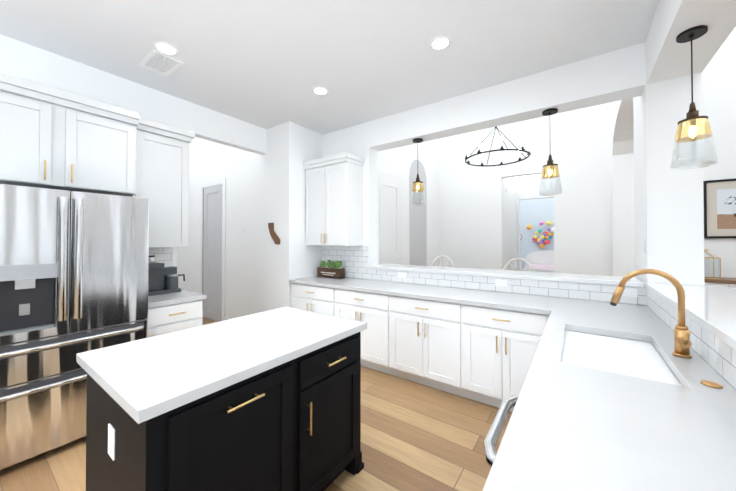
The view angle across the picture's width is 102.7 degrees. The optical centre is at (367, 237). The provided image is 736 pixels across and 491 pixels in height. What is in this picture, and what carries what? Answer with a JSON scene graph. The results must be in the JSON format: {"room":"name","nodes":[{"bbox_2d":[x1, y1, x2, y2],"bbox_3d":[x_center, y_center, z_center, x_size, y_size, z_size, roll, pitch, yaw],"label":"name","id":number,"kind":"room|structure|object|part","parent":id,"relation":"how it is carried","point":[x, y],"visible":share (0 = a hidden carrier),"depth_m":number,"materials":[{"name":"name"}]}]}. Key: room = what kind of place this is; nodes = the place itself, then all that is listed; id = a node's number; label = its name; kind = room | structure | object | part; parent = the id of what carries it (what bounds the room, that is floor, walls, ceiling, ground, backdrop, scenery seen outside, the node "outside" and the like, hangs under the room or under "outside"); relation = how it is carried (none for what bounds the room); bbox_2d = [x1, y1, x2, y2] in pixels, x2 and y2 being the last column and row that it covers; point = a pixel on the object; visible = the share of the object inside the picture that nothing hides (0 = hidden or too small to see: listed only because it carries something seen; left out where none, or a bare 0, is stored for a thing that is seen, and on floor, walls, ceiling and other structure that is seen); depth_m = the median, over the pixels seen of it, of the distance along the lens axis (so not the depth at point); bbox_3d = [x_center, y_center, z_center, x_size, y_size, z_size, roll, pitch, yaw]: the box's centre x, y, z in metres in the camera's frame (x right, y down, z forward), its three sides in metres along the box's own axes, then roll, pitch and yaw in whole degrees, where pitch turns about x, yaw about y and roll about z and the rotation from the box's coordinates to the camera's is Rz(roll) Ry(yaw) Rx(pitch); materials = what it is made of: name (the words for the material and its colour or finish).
{"room":"kitchen","nodes":[
{"label":"kitchen","id":0,"kind":"room"},
{"bbox_2d":[0,34,266,154],"bbox_3d":[-3.267,-0.071,1.838,0.120,3.050,6.020,0,-1,36],"label":"wall","id":1,"kind":"structure","parent":0,"point":[24,61],"depth_m":2.94,"materials":[{"name":"white paint"}]},
{"bbox_2d":[0,73,138,195],"bbox_3d":[-2.501,-0.739,2.333,0.556,0.705,0.965,0,-1,36],"label":"upper cabinet","id":2,"kind":"object","parent":1,"relation":"attached to","point":[52,138],"visible":1,"depth_m":2.22,"materials":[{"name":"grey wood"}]},
{"bbox_2d":[149,247,172,266],"bbox_3d":[-2.305,0.324,3.069,0.008,0.452,0.483,0,-1,36],"label":"wall tile","id":3,"kind":"structure","parent":1,"relation":"attached to","point":[164,255],"depth_m":3.20,"materials":[{"name":"white tile"}]},
{"bbox_2d":[129,117,194,247],"bbox_3d":[-2.113,-0.495,2.960,0.456,1.180,0.500,0,-1,36],"label":"upper cabinet","id":4,"kind":"object","parent":1,"relation":"attached to","point":[162,178],"visible":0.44,"depth_m":2.85,"materials":[{"name":"white wood"}]},
{"bbox_2d":[173,247,176,266],"bbox_3d":[-4.870,-0.362,5.276,0.120,3.700,2.790,0,-1,36],"label":"wall","id":5,"kind":"structure","parent":0,"point":[174,256],"depth_m":6.24,"materials":[{"name":"white paint"}]},
{"bbox_2d":[176,137,261,318],"bbox_3d":[-2.751,-0.360,5.404,3.180,3.700,0.120,0,-1,36],"label":"wall","id":6,"kind":"structure","parent":0,"point":[240,170],"depth_m":4.99,"materials":[{"name":"white paint"}]},
{"bbox_2d":[200,178,225,321],"bbox_3d":[-2.849,0.225,5.382,0.900,2.530,0.018,0,-1,36],"label":"door","id":7,"kind":"structure","parent":6,"relation":"attached to","point":[213,241],"depth_m":5.35,"materials":[{"name":"white wood"}]},
{"bbox_2d":[0,317,511,490],"bbox_3d":[1.443,1.522,3.671,12.600,0.100,14.900,0,-1,36],"label":"floor","id":8,"kind":"structure","parent":0,"point":[415,436],"depth_m":2.02,"materials":[{"name":"brown wood"}]},
{"bbox_2d":[0,184,148,469],"bbox_3d":[-2.349,0.568,2.233,0.858,1.780,0.910,0,-1,36],"label":"fridge","id":9,"kind":"object","parent":8,"relation":"on","point":[74,267],"visible":0.92,"depth_m":1.97,"materials":[{"name":"grey metal"}]},
{"bbox_2d":[148,290,205,337],"bbox_3d":[-1.997,1.007,2.845,0.760,0.915,0.489,0,-1,36],"label":"cabinet","id":10,"kind":"object","parent":8,"relation":"on","point":[174,312],"visible":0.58,"depth_m":2.65,"materials":[{"name":"white wood"}]},
{"bbox_2d":[148,255,184,295],"bbox_3d":[-2.044,0.362,2.962,0.200,0.375,0.338,0,-1,36],"label":"coffee maker","id":11,"kind":"object","parent":10,"relation":"on","point":[162,279],"visible":0.81,"depth_m":2.92,"materials":[{"name":"grey plastic"}]},
{"bbox_2d":[76,307,366,490],"bbox_3d":[-0.663,0.994,1.604,0.818,0.915,1.200,0,-1,36],"label":"kitchen island","id":12,"kind":"object","parent":8,"relation":"on","point":[269,400],"visible":1,"depth_m":1.28,"materials":[{"name":"black wood"}]},
{"bbox_2d":[289,276,548,405],"bbox_3d":[0.341,1.012,3.331,3.000,0.914,0.637,0,-1,36],"label":"kitchen cabinet","id":13,"kind":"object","parent":8,"relation":"on","point":[463,342],"depth_m":2.81,"materials":[{"name":"white wood"}]},
{"bbox_2d":[317,259,344,278],"bbox_3d":[-0.531,0.428,4.204,0.420,0.267,0.122,0,-1,36],"label":"planter","id":14,"kind":"object","parent":13,"relation":"on","point":[335,270],"visible":1,"depth_m":4.14,"materials":[{"name":"brown wood"}]},
{"bbox_2d":[431,255,453,266],"bbox_3d":[0.981,0.870,4.183,0.456,1.220,0.498,0,-1,36],"label":"bar stool","id":15,"kind":"object","parent":8,"relation":"on","point":[449,259],"visible":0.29,"depth_m":4.35,"materials":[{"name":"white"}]},
{"bbox_2d":[503,258,534,271],"bbox_3d":[1.803,0.864,3.597,0.456,1.220,0.498,0,-1,36],"label":"bar stool","id":16,"kind":"object","parent":8,"relation":"on","point":[521,259],"visible":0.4,"depth_m":3.77,"materials":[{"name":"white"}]},
{"bbox_2d":[520,250,553,272],"bbox_3d":[5.105,0.956,8.551,1.200,1.130,2.090,0,-1,36],"label":"bed","id":17,"kind":"object","parent":8,"relation":"on","point":[541,261],"visible":0.17,"depth_m":9.35,"materials":[{"name":"white fabric"}]},
{"bbox_2d":[482,296,735,490],"bbox_3d":[0.693,0.979,0.740,0.645,0.927,4.447,0,-1,36],"label":"countertop","id":18,"kind":"structure","parent":8,"relation":"on","point":[591,395],"depth_m":0.91,"materials":[{"name":"white stone"}]},
{"bbox_2d":[561,330,679,382],"bbox_3d":[1.193,0.689,1.443,0.414,0.226,0.734,0,-1,36],"label":"sink","id":19,"kind":"object","parent":18,"relation":"in","point":[621,354],"depth_m":1.44,"materials":[{"name":"white ceramic"}]},
{"bbox_2d":[610,269,691,358],"bbox_3d":[1.312,0.340,1.373,0.281,0.386,0.112,0,-1,36],"label":"faucet","id":20,"kind":"object","parent":18,"relation":"on","point":[682,342],"visible":1,"depth_m":1.33,"materials":[{"name":"gold metal"}]},
{"bbox_3d":[1.239,0.525,1.062,0.054,0.011,0.054,0,-1,36],"label":"air gap cap","id":21,"kind":"part","parent":18,"relation":"part of","materials":[{"name":"gold metal"}]},
{"bbox_2d":[704,277,735,288],"bbox_3d":[5.258,1.010,3.642,2.390,0.925,0.417,0,-1,36],"label":"console","id":22,"kind":"object","parent":8,"relation":"on","point":[726,282],"visible":0.15,"depth_m":3.87,"materials":[{"name":"white"}]},
{"bbox_2d":[704,249,720,278],"bbox_3d":[4.641,0.354,4.067,0.248,0.392,0.248,0,-1,36],"label":"lantern","id":23,"kind":"object","parent":22,"relation":"on","point":[715,267],"visible":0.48,"depth_m":3.99,"materials":[{"name":"gold metal"}]},
{"bbox_2d":[261,121,321,311],"bbox_3d":[-1.132,-0.045,4.399,0.620,3.050,0.630,0,-1,36],"label":"pillar","id":24,"kind":"structure","parent":0,"point":[292,147],"depth_m":4.13,"materials":[{"name":"white paint"}]},
{"bbox_2d":[268,223,279,243],"bbox_3d":[-1.319,-0.061,4.133,0.255,0.306,0.016,0,-1,36],"label":"sign","id":25,"kind":"object","parent":24,"relation":"attached to","point":[275,237],"visible":0.9,"depth_m":4.14,"materials":[{"name":"brown wood"}]},
{"bbox_2d":[0,0,658,134],"bbox_3d":[-1.407,-1.680,0.914,4.240,0.150,6.650,0,-1,36],"label":"ceiling","id":26,"kind":"structure","parent":0,"point":[266,64],"depth_m":2.41,"materials":[{"name":"white paint"}]},
{"bbox_2d":[138,50,182,75],"bbox_3d":[-1.889,-1.583,2.682,0.360,0.008,0.230,0,-1,36],"label":"ceiling vent","id":27,"kind":"object","parent":26,"relation":"in","point":[159,62],"visible":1,"depth_m":2.67,"materials":[{"name":"white metal"}]},
{"bbox_2d":[154,42,178,55],"bbox_3d":[-1.693,-1.585,2.475,0.176,0.010,0.176,0,-1,36],"label":"recessed light","id":28,"kind":"object","parent":26,"relation":"in","point":[166,48],"visible":1,"depth_m":2.47,"materials":[{"name":"white plastic"}]},
{"bbox_2d":[312,86,328,94],"bbox_3d":[-0.511,-1.577,3.167,0.176,0.010,0.176,0,-1,36],"label":"recessed light","id":29,"kind":"object","parent":26,"relation":"in","point":[318,90],"visible":1,"depth_m":3.15,"materials":[{"name":"white plastic"}]},
{"bbox_2d":[429,36,451,50],"bbox_3d":[0.591,-1.585,2.405,0.176,0.010,0.176,0,-1,36],"label":"recessed light","id":30,"kind":"object","parent":26,"relation":"in","point":[439,43],"visible":1,"depth_m":2.40,"materials":[{"name":"white plastic"}]},
{"bbox_2d":[378,139,438,265],"bbox_3d":[0.730,-0.710,5.449,0.120,4.400,2.770,0,-1,36],"label":"wall","id":31,"kind":"structure","parent":0,"point":[397,161],"depth_m":5.85,"materials":[{"name":"white paint"}]},
{"bbox_2d":[378,170,402,264],"bbox_3d":[0.360,0.219,4.800,0.018,2.530,0.820,0,-1,36],"label":"door","id":32,"kind":"structure","parent":31,"relation":"attached to","point":[390,218],"depth_m":4.81,"materials":[{"name":"white wood"}]},
{"bbox_2d":[409,159,426,265],"bbox_3d":[0.974,-0.007,5.679,0.002,3.000,0.740,0,-1,36],"label":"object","id":33,"kind":"structure","parent":31,"relation":"attached to","point":[418,235],"depth_m":5.67,"materials":[{"name":"grey paint"}]},
{"bbox_2d":[503,177,516,270],"bbox_3d":[3.114,0.001,6.572,0.120,3.000,1.600,0,-1,36],"label":"wall","id":34,"kind":"structure","parent":0,"point":[509,230],"depth_m":6.48,"materials":[{"name":"white paint"}]},
{"bbox_2d":[322,42,704,287],"bbox_3d":[0.717,-0.728,3.615,4.550,4.400,0.230,0,-1,36],"label":"wall","id":35,"kind":"structure","parent":0,"point":[673,218],"depth_m":2.53,"materials":[{"name":"white paint"}]},
{"bbox_2d":[303,152,364,245],"bbox_3d":[-0.482,-0.483,4.087,0.800,1.180,0.386,0,-1,36],"label":"upper cabinet","id":36,"kind":"object","parent":35,"relation":"attached to","point":[334,200],"visible":1,"depth_m":3.93,"materials":[{"name":"white wood"}]},
{"bbox_2d":[410,138,425,205],"bbox_3d":[0.624,-0.816,3.683,0.194,0.822,0.194,0,-1,36],"label":"pendant light","id":37,"kind":"object","parent":35,"relation":"hanging from","point":[417,186],"visible":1,"depth_m":3.64,"materials":[{"name":"black metal"}]},
{"bbox_2d":[322,246,645,304],"bbox_3d":[0.771,0.328,3.418,3.608,0.452,0.008,0,-1,36],"label":"wall tile","id":38,"kind":"structure","parent":35,"relation":"attached to","point":[354,261],"depth_m":3.16,"materials":[{"name":"white tile"}]},
{"bbox_2d":[398,272,405,277],"bbox_3d":[0.419,0.462,3.658,0.116,0.070,0.008,0,-1,36],"label":"electrical outlet","id":39,"kind":"object","parent":38,"relation":"attached to","point":[401,274],"visible":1,"depth_m":3.65,"materials":[{"name":"white plastic"}]},
{"bbox_2d":[495,279,507,286],"bbox_3d":[1.355,0.456,2.990,0.116,0.070,0.008,0,-1,36],"label":"electrical outlet","id":40,"kind":"object","parent":38,"relation":"attached to","point":[501,282],"visible":1,"depth_m":2.99,"materials":[{"name":"white plastic"}]},
{"bbox_2d":[622,288,637,296],"bbox_3d":[2.144,0.450,2.427,0.116,0.070,0.008,0,-1,36],"label":"electrical outlet","id":41,"kind":"object","parent":38,"relation":"attached to","point":[630,292],"visible":0.69,"depth_m":2.42,"materials":[{"name":"white plastic"}]},
{"bbox_2d":[368,264,643,286],"bbox_3d":[1.240,0.489,3.337,2.726,0.240,0.455,0,-1,36],"label":"bar ledge","id":42,"kind":"object","parent":35,"relation":"on","point":[585,278],"visible":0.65,"depth_m":3.02,"materials":[{"name":"stone"}]},
{"bbox_2d":[539,108,561,195],"bbox_3d":[1.772,-0.825,2.864,0.194,0.822,0.194,0,-1,36],"label":"pendant light","id":43,"kind":"object","parent":35,"relation":"hanging from","point":[550,170],"visible":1,"depth_m":2.83,"materials":[{"name":"clear glass"}]},
{"bbox_2d":[646,288,735,389],"bbox_3d":[0.951,0.454,0.556,0.008,0.142,4.440,0,-1,36],"label":"wall tile","id":44,"kind":"structure","parent":35,"relation":"attached to","point":[717,355],"depth_m":1.28,"materials":[{"name":"white tile"}]},
{"bbox_2d":[644,282,735,349],"bbox_3d":[1.628,0.467,1.135,0.460,0.240,2.727,0,-1,36],"label":"bar ledge","id":45,"kind":"object","parent":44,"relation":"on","point":[711,309],"visible":1,"depth_m":1.55,"materials":[{"name":"stone"}]},
{"bbox_2d":[514,174,541,179],"bbox_3d":[3.518,-1.461,6.299,0.873,0.080,1.600,0,-1,36],"label":"ceiling","id":46,"kind":"structure","parent":0,"point":[528,176],"depth_m":6.91,"materials":[{"name":"white paint"}]},
{"bbox_2d":[516,177,553,270],"bbox_3d":[3.870,0.007,7.089,4.000,3.000,0.120,0,-1,36],"label":"wall","id":47,"kind":"structure","parent":0,"point":[526,189],"depth_m":7.07,"materials":[{"name":"white paint"}]},
{"bbox_2d":[520,198,553,268],"bbox_3d":[5.630,0.031,9.555,4.000,3.000,0.120,0,-1,36],"label":"wall","id":48,"kind":"structure","parent":0,"point":[534,213],"depth_m":9.63,"materials":[{"name":"blue"}]},
{"bbox_2d":[526,221,553,248],"bbox_3d":[5.558,-0.090,9.380,0.901,0.881,0.246,0,-1,36],"label":"balloons","id":49,"kind":"object","parent":48,"relation":"attached to","point":[545,236],"visible":0.88,"depth_m":9.32,"materials":[{"name":"multicoloured"}]},
{"bbox_2d":[439,27,735,277],"bbox_3d":[4.638,-0.720,4.436,7.660,4.400,0.120,0,-1,36],"label":"wall","id":50,"kind":"structure","parent":0,"point":[576,144],"depth_m":5.18,"materials":[{"name":"white paint"}]},
{"bbox_2d":[703,178,735,237],"bbox_3d":[5.304,-0.406,3.860,1.230,0.820,0.035,0,-1,36],"label":"picture frame","id":51,"kind":"object","parent":50,"relation":"attached to","point":[719,208],"visible":0.88,"depth_m":4.12,"materials":[{"name":"black wood"}]},
{"bbox_2d":[611,96,642,281],"bbox_3d":[3.314,-0.728,3.605,0.310,4.400,2.770,0,-1,36],"label":"wall","id":52,"kind":"structure","parent":0,"point":[626,187],"depth_m":4.59,"materials":[{"name":"white paint"}]},
{"bbox_2d":[645,0,735,84],"bbox_3d":[0.445,-0.769,-0.416,0.310,4.400,6.650,0,-1,36],"label":"beam","id":53,"kind":"structure","parent":0,"point":[667,56],"depth_m":1.89,"materials":[{"name":"white paint"}]},
{"bbox_2d":[670,25,717,169],"bbox_3d":[1.966,-0.835,1.785,0.194,0.822,0.194,0,-1,36],"label":"pendant light","id":54,"kind":"object","parent":53,"relation":"hanging from","point":[694,126],"visible":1,"depth_m":1.77,"materials":[{"name":"clear glass"}]},
{"bbox_3d":[2.096,-2.969,4.571,3.390,0.100,2.890,0,-1,36],"label":"ceiling","id":55,"kind":"structure","parent":0,"visible":0},
{"bbox_2d":[465,127,530,166],"bbox_3d":[1.990,-2.068,4.581,0.946,1.700,0.941,0,-1,36],"label":"chandelier","id":56,"kind":"object","parent":55,"relation":"hanging from","point":[467,156],"visible":0.83,"depth_m":4.55,"materials":[{"name":"black metal"}]}
]}

